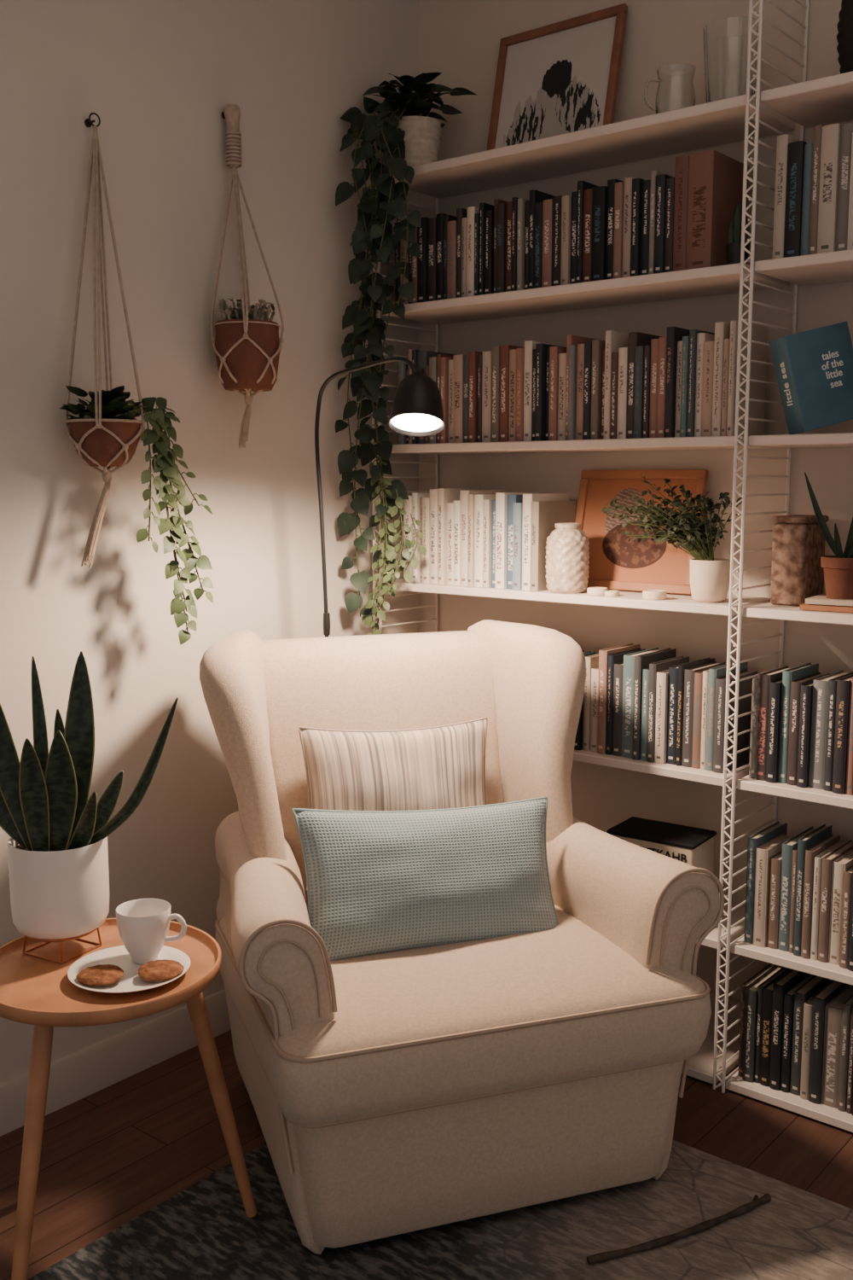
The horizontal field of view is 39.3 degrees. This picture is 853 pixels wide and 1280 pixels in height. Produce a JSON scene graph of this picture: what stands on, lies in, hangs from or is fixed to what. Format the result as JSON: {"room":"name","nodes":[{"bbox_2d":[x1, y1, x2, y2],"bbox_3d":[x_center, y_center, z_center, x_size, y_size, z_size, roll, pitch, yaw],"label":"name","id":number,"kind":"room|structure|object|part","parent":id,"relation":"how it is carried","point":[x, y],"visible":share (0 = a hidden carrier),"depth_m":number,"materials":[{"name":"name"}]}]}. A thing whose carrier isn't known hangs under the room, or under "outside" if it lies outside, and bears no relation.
{"room":"home reading nook","nodes":[
{"label":"home reading nook","id":0,"kind":"room"},
{"bbox_2d":[0,0,418,1083],"bbox_3d":[-1.392,-0.283,1.818,0.100,2.800,4.389,6,10,39],"label":"wall","id":1,"kind":"structure","parent":0,"point":[160,77],"depth_m":2.71,"materials":[{"name":"paint"}]},
{"bbox_2d":[0,989,231,1136],"bbox_3d":[-1.379,1.063,1.921,0.018,0.104,4.289,6,10,39],"label":"baseboard","id":2,"kind":"structure","parent":1,"relation":"attached to","point":[73,1077],"depth_m":2.71,"materials":[{"name":"beige paint"}]},
{"bbox_2d":[59,112,213,645],"bbox_3d":[-0.618,-0.534,2.505,0.187,1.103,0.307,6,10,39],"label":"hanging planter","id":3,"kind":"object","parent":1,"relation":"hanging from","point":[102,439],"visible":1,"depth_m":2.47,"materials":[{"name":"plant"}]},
{"bbox_2d":[69,421,140,466],"bbox_3d":[-0.663,-0.406,2.468,0.146,0.094,0.146,6,10,39],"label":"pot","id":4,"kind":"object","parent":3,"relation":"on","point":[97,444],"depth_m":2.42,"materials":[{"name":"ceramic"}]},
{"bbox_2d":[210,104,284,448],"bbox_3d":[-0.411,-0.829,2.720,0.161,0.775,0.161,3,8,18],"label":"hanging planter","id":5,"kind":"object","parent":1,"relation":"hanging from","point":[247,349],"visible":1,"depth_m":2.70,"materials":[{"name":"ceramic"}]},
{"bbox_2d":[215,319,279,391],"bbox_3d":[-0.411,-0.651,2.744,0.147,0.150,0.147,6,10,39],"label":"pot","id":6,"kind":"object","parent":5,"relation":"on","point":[247,351],"depth_m":2.69,"materials":[{"name":"ceramic"}]},
{"bbox_2d":[0,1029,852,1279],"bbox_3d":[0.257,1.334,0.663,4.374,0.100,4.389,6,10,39],"label":"floor","id":7,"kind":"structure","parent":0,"point":[113,1154],"depth_m":2.46,"materials":[{"name":"brown wood"}]},
{"bbox_2d":[0,918,257,1279],"bbox_3d":[-0.530,0.820,2.082,0.466,0.546,0.427,-2,8,-12],"label":"side table","id":8,"kind":"object","parent":7,"relation":"on","point":[39,992],"visible":0.77,"depth_m":1.96,"materials":[{"name":"brown wood"}]},
{"bbox_2d":[0,651,178,963],"bbox_3d":[-0.629,0.286,2.103,0.373,0.535,0.168,-2,8,-17],"label":"potted snake plant","id":9,"kind":"object","parent":8,"relation":"on","point":[57,846],"visible":1,"depth_m":2.07,"materials":[{"name":"green plant"}]},
{"bbox_3d":[-0.650,0.428,2.116,0.168,0.162,0.168,6,10,39],"label":"pot","id":10,"kind":"part","parent":9,"relation":"part of","materials":[{"name":"white ceramic"}]},
{"bbox_2d":[0,918,221,1027],"bbox_3d":[-0.559,0.564,2.050,0.410,0.031,0.410,6,10,39],"label":"tray","id":11,"kind":"object","parent":8,"relation":"on","point":[34,991],"depth_m":1.98,"materials":[{"name":"brown wood"}]},
{"bbox_2d":[67,945,190,993],"bbox_3d":[-0.501,0.560,2.018,0.202,0.016,0.202,6,10,39],"label":"dessert plate","id":12,"kind":"object","parent":8,"relation":"on","point":[130,981],"visible":0.66,"depth_m":2.03,"materials":[{"name":"white ceramic"}]},
{"bbox_2d":[75,964,123,986],"bbox_3d":[-0.539,0.553,1.976,0.076,0.016,0.076,6,10,39],"label":"cookie","id":13,"kind":"object","parent":12,"relation":"on","point":[99,974],"visible":1,"depth_m":1.96,"materials":[{"name":"brown food"}]},
{"bbox_2d":[116,898,186,964],"bbox_3d":[-0.481,0.508,2.059,0.112,0.093,0.093,6,10,39],"label":"coffee cup","id":14,"kind":"object","parent":12,"relation":"on","point":[143,924],"visible":0.99,"depth_m":2.04,"materials":[{"name":"white ceramic"}]},
{"bbox_2d":[138,959,184,981],"bbox_3d":[-0.444,0.551,1.996,0.077,0.016,0.075,6,10,39],"label":"cookie","id":15,"kind":"object","parent":12,"relation":"on","point":[158,970],"visible":1,"depth_m":1.98,"materials":[{"name":"brown food"}]},
{"bbox_2d":[314,356,444,636],"bbox_3d":[-0.126,0.190,2.739,0.176,1.617,0.575,-5,9,-34],"label":"floor lamp","id":16,"kind":"object","parent":7,"relation":"on","point":[417,405],"visible":0.7,"depth_m":2.45,"materials":[{"name":"black metal"}]},
{"bbox_3d":[-0.018,-0.488,2.443,0.116,0.139,0.120,6,10,39],"label":"lamp shade","id":17,"kind":"part","parent":16,"relation":"part of","materials":[{"name":"black metal"}]},
{"bbox_2d":[391,413,442,431],"bbox_3d":[-0.020,-0.449,2.446,0.103,0.041,0.101,6,10,39],"label":"diffuser","id":18,"kind":"object","parent":16,"relation":"attached to","point":[400,421],"depth_m":2.44,"materials":[{"name":"white plastic"}]},
{"bbox_2d":[27,1140,852,1279],"bbox_3d":[0.152,1.220,1.095,2.500,0.010,2.600,6,10,39],"label":"area rug","id":19,"kind":"object","parent":7,"relation":"on","point":[204,1231],"visible":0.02,"depth_m":2.15,"materials":[{"name":"grey carpet"}]},
{"bbox_2d":[199,619,724,1254],"bbox_3d":[0.012,0.523,2.464,0.933,1.030,0.867,-3,8,-19],"label":"armchair","id":20,"kind":"object","parent":19,"relation":"on","point":[396,1092],"visible":0.94,"depth_m":2.21,"materials":[{"name":"fabric"}]},
{"bbox_3d":[-0.315,0.726,2.372,0.175,0.618,0.722,-2,8,-14],"label":"arm","id":21,"kind":"part","parent":20,"relation":"part of","materials":[{"name":"fabric"}]},
{"bbox_3d":[-0.094,0.320,2.725,0.652,0.645,0.255,-3,8,-19],"label":"backrest","id":22,"kind":"part","parent":20,"relation":"part of","materials":[{"name":"fabric"}]},
{"bbox_2d":[298,716,488,890],"bbox_3d":[-0.059,0.349,2.589,0.444,0.345,0.136,-3,8,-23],"label":"striped cushion","id":23,"kind":"object","parent":20,"relation":"on","point":[441,766],"visible":0.66,"depth_m":2.55,"materials":[{"name":"fabric"}]},
{"bbox_2d":[292,796,559,960],"bbox_3d":[0.011,0.478,2.391,0.566,0.306,0.174,-3,8,-22],"label":"lumbar pillow","id":24,"kind":"object","parent":20,"relation":"on","point":[379,881],"visible":0.84,"depth_m":2.33,"materials":[{"name":"fabric"}]},
{"bbox_2d":[215,903,711,1128],"bbox_3d":[0.040,0.671,2.405,0.830,0.176,0.700,-3,8,-19],"label":"seat cushion","id":25,"kind":"object","parent":20,"relation":"on","point":[421,1030],"depth_m":2.12,"materials":[{"name":"fabric"}]},
{"bbox_3d":[0.342,0.695,2.603,0.175,0.618,0.722,-3,8,-24],"label":"arm","id":26,"kind":"part","parent":20,"relation":"part of","materials":[{"name":"fabric"}]},
{"bbox_2d":[587,1193,771,1263],"bbox_3d":[0.466,1.065,2.160,0.411,0.014,0.035,-4,9,-28],"label":"branch","id":27,"kind":"object","parent":19,"relation":"on","point":[702,1226],"visible":1,"depth_m":2.14,"materials":[{"name":"brown plant"}]},
{"bbox_2d":[370,0,852,1132],"bbox_3d":[0.738,-0.351,2.602,2.071,2.725,0.260,6,10,39],"label":"shelving unit","id":28,"kind":"object","parent":7,"relation":"on","point":[827,100],"visible":0.61,"depth_m":2.63,"materials":[{"name":"white metal"}]},
{"bbox_3d":[-0.051,-0.154,3.283,0.028,2.156,0.260,6,10,39],"label":"panel","id":29,"kind":"part","parent":28,"relation":"part of","materials":[{"name":"white metal"}]},
{"bbox_2d":[335,72,477,634],"bbox_3d":[-0.045,-0.719,3.096,0.279,1.430,0.368,6,10,39],"label":"pothos","id":30,"kind":"object","parent":28,"relation":"on","point":[408,138],"visible":0.99,"depth_m":3.01,"materials":[{"name":"green plant"}]},
{"bbox_2d":[395,116,442,166],"bbox_3d":[-0.031,-1.259,3.071,0.139,0.129,0.139,6,10,39],"label":"basket pot","id":31,"kind":"object","parent":30,"relation":"on","point":[422,135],"depth_m":3.01,"materials":[{"name":"white ceramic"}]},
{"bbox_2d":[403,488,575,591],"bbox_3d":[0.161,-0.268,3.089,0.429,0.246,0.186,6,10,39],"label":"books","id":32,"kind":"object","parent":28,"relation":"on","point":[473,537],"visible":0.98,"depth_m":3.00,"materials":[{"name":"white paper"}]},
{"bbox_2d":[486,3,628,150],"bbox_3d":[0.311,-1.345,2.928,0.362,0.337,0.084,6,10,39],"label":"print","id":33,"kind":"object","parent":28,"relation":"on","point":[562,77],"visible":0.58,"depth_m":2.92,"materials":[{"name":"white paper"}]},
{"bbox_2d":[545,523,589,593],"bbox_3d":[0.339,-0.198,2.874,0.105,0.166,0.105,6,10,39],"label":"jar","id":34,"kind":"object","parent":28,"relation":"on","point":[567,547],"visible":1,"depth_m":2.83,"materials":[{"name":"white ceramic"}]},
{"bbox_2d":[395,150,749,304],"bbox_3d":[0.311,-0.955,2.870,0.894,0.243,0.183,6,10,39],"label":"books","id":35,"kind":"object","parent":28,"relation":"on","point":[662,223],"visible":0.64,"depth_m":2.73,"materials":[{"name":"multicoloured paper"}]},
{"bbox_2d":[397,320,767,444],"bbox_3d":[0.343,-0.603,2.893,0.942,0.243,0.187,6,10,39],"label":"books","id":36,"kind":"object","parent":28,"relation":"on","point":[682,383],"visible":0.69,"depth_m":2.74,"materials":[{"name":"multicoloured paper"}]},
{"bbox_2d":[587,587,608,595],"bbox_3d":[0.402,-0.115,2.809,0.048,0.019,0.048,6,10,39],"label":"tealight candle","id":37,"kind":"object","parent":28,"relation":"on","point":[590,590],"visible":0.98,"depth_m":2.79,"materials":[{"name":"white wax"}]},
{"bbox_2d":[605,590,619,596],"bbox_3d":[0.434,-0.110,2.791,0.033,0.013,0.033,6,10,39],"label":"tealight candle","id":38,"kind":"object","parent":28,"relation":"on","point":[609,593],"visible":1,"depth_m":2.78,"materials":[{"name":"white wax"}]},
{"bbox_2d":[575,469,709,594],"bbox_3d":[0.508,-0.266,2.902,0.342,0.292,0.074,6,10,39],"label":"print","id":39,"kind":"object","parent":28,"relation":"on","point":[618,563],"visible":0.62,"depth_m":2.91,"materials":[{"name":"orange paper"}]},
{"bbox_2d":[642,589,666,599],"bbox_3d":[0.518,-0.104,2.715,0.054,0.021,0.054,6,10,39],"label":"tealight candle","id":40,"kind":"object","parent":28,"relation":"on","point":[647,594],"visible":1,"depth_m":2.69,"materials":[{"name":"white wax"}]},
{"bbox_2d":[606,816,716,872],"bbox_3d":[0.551,0.545,2.814,0.218,0.199,0.141,5,9,35],"label":"book","id":41,"kind":"object","parent":28,"relation":"on","point":[692,846],"visible":0.2,"depth_m":2.76,"materials":[{"name":"black paper"}]},
{"bbox_2d":[574,643,757,773],"bbox_3d":[0.401,0.130,2.943,0.802,0.248,0.187,6,10,39],"label":"books","id":42,"kind":"object","parent":28,"relation":"on","point":[655,705],"visible":0.5,"depth_m":2.73,"materials":[{"name":"multicoloured paper"}]},
{"bbox_2d":[644,63,696,114],"bbox_3d":[0.542,-1.192,2.632,0.087,0.114,0.112,-3,8,-20],"label":"glass jug","id":43,"kind":"object","parent":28,"relation":"on","point":[676,88],"visible":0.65,"depth_m":2.58,"materials":[{"name":"white"}]},
{"bbox_2d":[602,476,742,602],"bbox_3d":[0.548,-0.231,2.695,0.351,0.279,0.137,6,10,39],"label":"potted herb plant","id":44,"kind":"object","parent":28,"relation":"on","point":[710,576],"visible":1,"depth_m":2.65,"materials":[{"name":"green plant"}]},
{"bbox_3d":[0.629,-0.132,2.655,0.089,0.093,0.089,6,10,39],"label":"pot","id":45,"kind":"part","parent":44,"relation":"part of","materials":[{"name":"white ceramic"}]},
{"bbox_2d":[703,16,758,103],"bbox_3d":[0.649,-1.212,2.546,0.121,0.176,0.122,6,10,39],"label":"glass vase","id":46,"kind":"object","parent":28,"relation":"on","point":[725,39],"visible":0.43,"depth_m":2.50,"materials":[{"name":"white"}]},
{"bbox_2d":[726,203,750,264],"bbox_3d":[0.655,-0.848,2.508,0.050,0.127,0.050,6,10,39],"label":"cactus","id":47,"kind":"object","parent":28,"relation":"on","point":[734,247],"visible":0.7,"depth_m":2.50,"materials":[{"name":"green plant"}]},
{"bbox_3d":[0.738,-0.351,2.602,0.028,2.725,0.260,6,10,39],"label":"panel","id":48,"kind":"part","parent":28,"relation":"part of","materials":[{"name":"white metal"}]},
{"bbox_2d":[738,963,852,1115],"bbox_3d":[1.130,0.897,2.441,0.971,0.243,0.190,6,10,39],"label":"books","id":49,"kind":"object","parent":28,"relation":"on","point":[796,1027],"visible":0.91,"depth_m":2.61,"materials":[{"name":"black paper"}]},
{"bbox_2d":[744,821,852,971],"bbox_3d":[1.125,0.573,2.401,0.949,0.256,0.187,6,10,39],"label":"books","id":50,"kind":"object","parent":28,"relation":"on","point":[800,890],"visible":1,"depth_m":2.57,"materials":[{"name":"multicoloured paper"}]},
{"bbox_2d":[770,514,829,606],"bbox_3d":[0.811,-0.175,2.604,0.079,0.192,0.130,6,10,39],"label":"vase","id":51,"kind":"object","parent":28,"relation":"on","point":[799,544],"visible":0.82,"depth_m":2.56,"materials":[{"name":"brown ceramic"}]},
{"bbox_2d":[749,662,852,795],"bbox_3d":[1.127,0.210,2.351,0.965,0.247,0.188,6,10,39],"label":"books","id":52,"kind":"object","parent":28,"relation":"on","point":[802,719],"visible":1,"depth_m":2.52,"materials":[{"name":"multicoloured paper"}]},
{"bbox_2d":[769,320,852,434],"bbox_3d":[0.809,-0.540,2.469,0.193,0.230,0.074,-2,8,-17],"label":"book","id":53,"kind":"object","parent":28,"relation":"on","point":[814,368],"visible":1,"depth_m":2.44,"materials":[{"name":"blue paper"}]},
{"bbox_2d":[773,122,852,259],"bbox_3d":[1.132,-0.873,2.203,0.956,0.257,0.187,6,10,39],"label":"books","id":54,"kind":"object","parent":28,"relation":"on","point":[813,214],"visible":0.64,"depth_m":2.39,"materials":[{"name":"paper"}]},
{"bbox_2d":[799,594,852,612],"bbox_3d":[0.879,-0.075,2.486,0.166,0.023,0.124,5,9,33],"label":"notebooks","id":55,"kind":"object","parent":28,"relation":"on","point":[820,602],"visible":1,"depth_m":2.46,"materials":[{"name":"orange paper"}]},
{"bbox_2d":[804,472,852,599],"bbox_3d":[0.863,-0.216,2.473,0.150,0.259,0.091,4,9,30],"label":"agave","id":56,"kind":"object","parent":55,"relation":"on","point":[838,568],"visible":1,"depth_m":2.46,"materials":[{"name":"plant"}]},
{"bbox_2d":[837,0,852,74],"bbox_3d":[0.880,-1.205,2.354,0.136,0.212,0.136,-4,9,-30],"label":"vase","id":57,"kind":"object","parent":28,"relation":"on","point":[845,36],"visible":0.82,"depth_m":2.34,"materials":[{"name":"black"}]},
{"bbox_2d":[418,0,852,1000],"bbox_3d":[1.659,-0.318,2.080,4.274,2.800,0.100,6,10,39],"label":"wall","id":58,"kind":"structure","parent":0,"point":[460,40],"depth_m":2.89,"materials":[{"name":"paint"}]},
{"bbox_2d":[709,990,741,1033],"bbox_3d":[1.629,1.025,2.208,4.256,0.104,0.018,6,10,39],"label":"baseboard","id":59,"kind":"structure","parent":58,"relation":"attached to","point":[735,1015],"depth_m":2.92,"materials":[{"name":"beige paint"}]},
{"bbox_2d":[726,242,750,264],"bbox_3d":[0.655,-0.808,2.514,0.050,0.047,0.050,6,10,39],"label":"pot","id":60,"kind":"object","parent":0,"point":[733,249],"depth_m":2.50,"materials":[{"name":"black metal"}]},
{"bbox_2d":[820,555,852,599],"bbox_3d":[0.866,-0.130,2.483,0.091,0.086,0.091,6,10,39],"label":"pot","id":61,"kind":"object","parent":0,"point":[838,569],"depth_m":2.46,"materials":[{"name":"ceramic"}]}
]}

